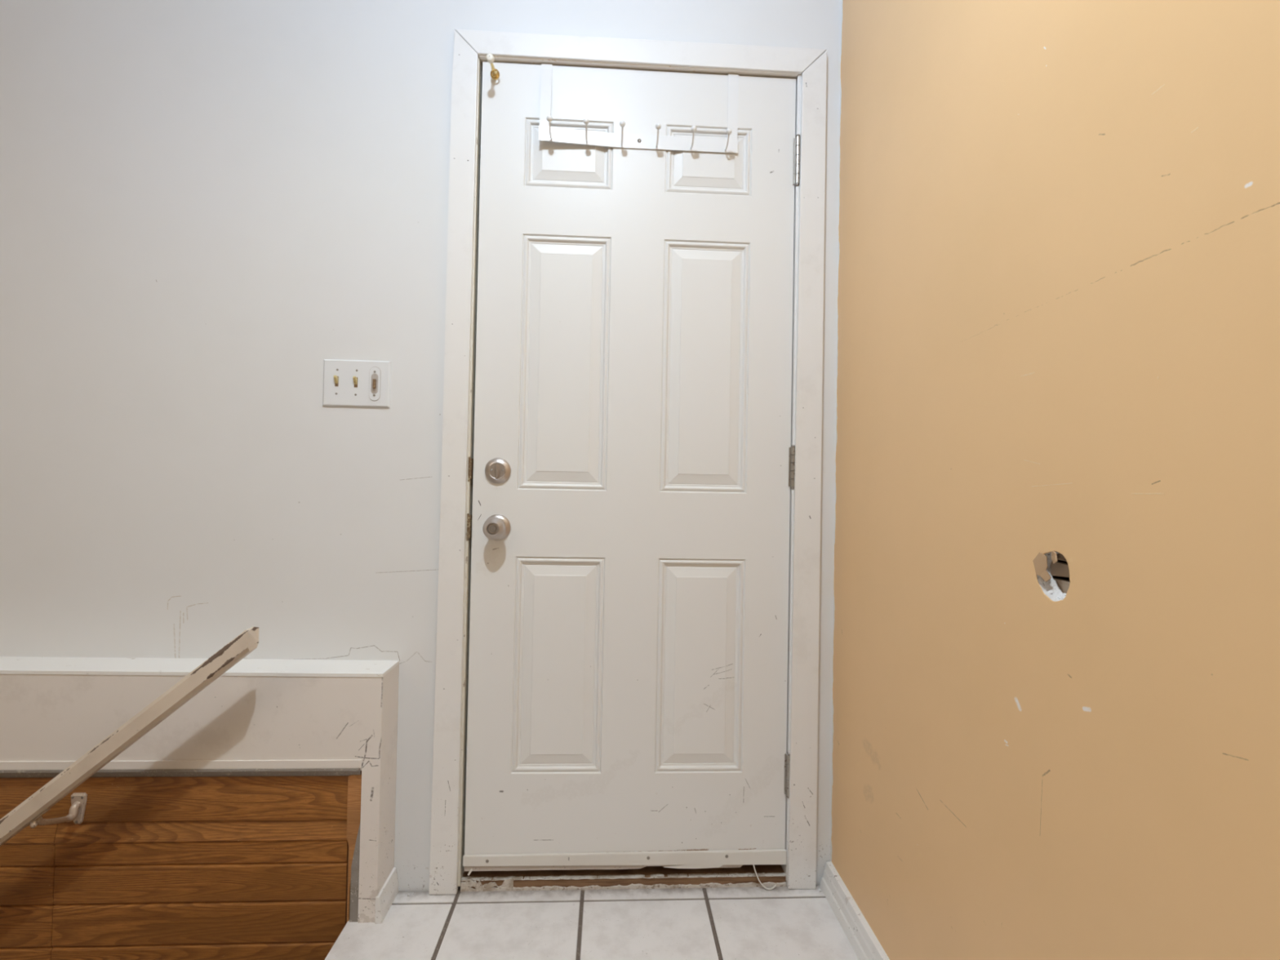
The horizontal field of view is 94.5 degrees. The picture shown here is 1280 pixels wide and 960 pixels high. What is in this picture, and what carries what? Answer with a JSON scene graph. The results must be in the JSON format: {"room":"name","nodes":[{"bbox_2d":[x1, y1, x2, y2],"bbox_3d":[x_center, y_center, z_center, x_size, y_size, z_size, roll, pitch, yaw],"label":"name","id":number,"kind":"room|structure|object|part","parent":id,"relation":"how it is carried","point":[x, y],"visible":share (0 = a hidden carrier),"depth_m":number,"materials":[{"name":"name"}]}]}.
{"room":"entryway","nodes":[
{"label":"entryway","id":0,"kind":"room"},
{"bbox_2d":[0,663,399,923],"bbox_3d":[-2.131,1.646,1.318,3.032,2.477,0.110,1,-1,-3],"label":"wall","id":1,"kind":"structure","parent":0,"point":[48,722],"depth_m":1.35,"materials":[{"name":"beige paint"}]},
{"bbox_2d":[0,775,348,959],"bbox_3d":[-2.159,1.178,1.296,2.956,1.047,0.023,1,-1,-3],"label":"planks","id":2,"kind":"object","parent":1,"relation":"attached to","point":[181,868],"visible":0.84,"depth_m":1.35,"materials":[{"name":"brown wood"}]},
{"bbox_2d":[0,626,258,846],"bbox_3d":[-1.611,0.951,1.252,1.560,1.302,0.134,1,-1,-3],"label":"handrail","id":3,"kind":"object","parent":2,"relation":"attached to","point":[29,812],"visible":1,"depth_m":1.22,"materials":[{"name":"paint"}]},
{"bbox_3d":[-1.260,0.729,1.279,0.018,0.061,0.118,1,-1,-9],"label":"arm","id":4,"kind":"part","parent":3,"relation":"part of","materials":[{"name":"paint"}]},
{"bbox_2d":[0,768,361,777],"bbox_3d":[-2.134,0.644,1.295,2.986,0.026,0.036,1,-1,-3],"label":"trim","id":5,"kind":"structure","parent":1,"relation":"attached to","point":[280,771],"depth_m":1.34,"materials":[{"name":"grey wood"}]},
{"bbox_2d":[0,656,399,677],"bbox_3d":[-2.109,0.412,1.340,3.032,0.027,0.108,1,-1,-3],"label":"trim","id":6,"kind":"structure","parent":1,"relation":"attached to","point":[8,664],"depth_m":1.38,"materials":[{"name":"paint"}]},
{"bbox_2d":[346,850,348,923],"bbox_3d":[-0.674,1.592,1.365,0.035,1.840,0.007,1,-1,-3],"label":"trim","id":7,"kind":"structure","parent":1,"relation":"attached to","point":[348,851],"depth_m":1.37,"materials":[{"name":"brown wood"}]},
{"bbox_2d":[346,771,361,922],"bbox_3d":[-0.659,0.856,1.367,0.032,0.372,0.012,1,-1,-3],"label":"trim","id":8,"kind":"structure","parent":1,"relation":"attached to","point":[354,781],"depth_m":1.36,"materials":[{"name":"brown wood"}]},
{"bbox_2d":[349,821,360,922],"bbox_3d":[-0.654,0.909,1.365,0.020,0.265,0.017,1,-1,-3],"label":"trim","id":9,"kind":"structure","parent":1,"relation":"attached to","point":[353,913],"depth_m":1.36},
{"bbox_2d":[374,866,398,924],"bbox_3d":[-0.600,0.984,1.406,0.015,0.060,0.110,1,-1,-3],"label":"baseboard","id":10,"kind":"structure","parent":1,"relation":"attached to","point":[388,893],"depth_m":1.39,"materials":[{"name":"paint"}]},
{"bbox_2d":[0,0,841,891],"bbox_3d":[-1.495,0.588,1.483,4.279,4.620,0.120,1,-1,-3],"label":"wall","id":11,"kind":"structure","parent":0,"point":[205,205],"depth_m":1.47,"materials":[{"name":"white paint"}]},
{"bbox_2d":[322,359,391,408],"bbox_3d":[-0.705,-0.240,1.468,0.162,0.116,0.017,1,-1,-3],"label":"light switch","id":12,"kind":"object","parent":11,"relation":"attached to","point":[346,383],"visible":1,"depth_m":1.47,"materials":[{"name":"plastic"}]},
{"bbox_3d":[-0.658,-0.238,1.467,0.006,0.022,0.007,1,-1,-3],"label":"slider lever","id":13,"kind":"part","parent":12,"relation":"part of","materials":[{"name":"beige plastic"}]},
{"bbox_2d":[428,30,478,894],"bbox_3d":[-0.462,-0.057,1.476,0.071,2.146,0.018,1,-1,-3],"label":"trim","id":14,"kind":"structure","parent":11,"relation":"attached to","point":[446,782],"depth_m":1.47,"materials":[{"name":"paint"}]},
{"bbox_2d":[457,57,482,886],"bbox_3d":[-0.430,-0.032,1.538,0.012,2.078,0.118,1,-1,-3],"label":"trim","id":15,"kind":"structure","parent":11,"relation":"attached to","point":[474,296],"depth_m":1.49,"materials":[{"name":"paint"}]},
{"bbox_3d":[-0.429,0.118,1.491,0.008,0.068,0.028,1,-1,-3],"label":"strike plate","id":16,"kind":"part","parent":15,"relation":"part of","materials":[{"name":"metal"}]},
{"bbox_3d":[-0.426,-0.027,1.493,0.008,0.062,0.028,1,-1,-3],"label":"strike plate","id":17,"kind":"part","parent":15,"relation":"part of","materials":[{"name":"metal"}]},
{"bbox_2d":[460,864,786,891],"bbox_3d":[-0.039,1.022,1.537,0.818,0.047,0.106,1,-1,-3],"label":"door sill","id":18,"kind":"structure","parent":11,"relation":"attached to","point":[770,875],"depth_m":1.50,"materials":[{"name":"brown wood"}]},
{"bbox_2d":[462,62,800,889],"bbox_3d":[-0.010,-0.016,1.497,0.822,2.080,0.110,1,-1,-3],"label":"door","id":19,"kind":"structure","parent":11,"relation":"in","point":[634,464],"depth_m":1.51,"materials":[{"name":"paint"}]},
{"bbox_2d":[486,53,499,79],"bbox_3d":[-0.365,-1.026,1.466,0.025,0.031,0.080,1,-1,-3],"label":"door stop","id":20,"kind":"object","parent":19,"relation":"attached to","point":[495,74],"visible":1,"depth_m":1.48,"materials":[{"name":"gold metal"}]},
{"bbox_3d":[-0.367,-1.027,1.470,0.012,0.020,0.068,1,-1,-3],"label":"rod","id":21,"kind":"part","parent":20,"relation":"part of","materials":[{"name":"gold metal"}]},
{"bbox_3d":[-0.356,0.118,1.452,0.054,0.054,0.054,1,-1,-3],"label":"knob","id":22,"kind":"part","parent":19,"relation":"part of","materials":[{"name":"silver metal"}]},
{"bbox_2d":[538,63,738,153],"bbox_3d":[0.001,-0.954,1.510,0.509,0.208,0.120,1,-1,-3],"label":"hook rack","id":23,"kind":"object","parent":19,"relation":"attached to","point":[546,132],"visible":1,"depth_m":1.52,"materials":[{"name":"metal"}]},
{"bbox_2d":[479,55,798,78],"bbox_3d":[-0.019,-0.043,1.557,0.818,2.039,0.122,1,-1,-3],"label":"trim","id":24,"kind":"structure","parent":11,"relation":"attached to","point":[482,58],"depth_m":1.52,"materials":[{"name":"paint"}]},
{"bbox_2d":[454,29,826,75],"bbox_3d":[0.008,-1.093,1.517,0.950,0.064,0.018,1,-1,-3],"label":"trim","id":25,"kind":"structure","parent":11,"relation":"attached to","point":[537,46],"depth_m":1.51,"materials":[{"name":"paint"}]},
{"bbox_2d":[781,74,801,881],"bbox_3d":[0.394,-0.016,1.580,0.011,2.078,0.118,1,-1,-3],"label":"trim","id":26,"kind":"structure","parent":11,"relation":"attached to","point":[797,121],"depth_m":1.53,"materials":[{"name":"paint"}]},
{"bbox_2d":[786,50,826,888],"bbox_3d":[0.429,-0.041,1.521,0.071,2.150,0.018,1,-1,-3],"label":"trim","id":27,"kind":"structure","parent":11,"relation":"attached to","point":[805,637],"depth_m":1.51,"materials":[{"name":"paint"}]},
{"bbox_2d":[324,880,858,959],"bbox_3d":[0.005,1.026,-0.285,1.184,0.060,3.650,1,-1,-3],"label":"floor","id":28,"kind":"structure","parent":0,"point":[779,922],"depth_m":1.35,"materials":[{"name":"tile"}]},
{"bbox_2d":[830,0,1279,959],"bbox_3d":[0.651,-0.201,-0.233,0.116,3.020,3.650,1,-1,-3],"label":"wall","id":29,"kind":"structure","parent":0,"point":[1055,714],"depth_m":0.77,"materials":[{"name":"beige paint"}]},
{"bbox_2d":[819,861,889,959],"bbox_3d":[0.564,0.976,-0.284,0.029,0.062,3.594,1,-1,-3],"label":"baseboard","id":30,"kind":"structure","parent":29,"relation":"attached to","point":[862,939],"depth_m":1.35,"materials":[{"name":"paint"}]}
]}

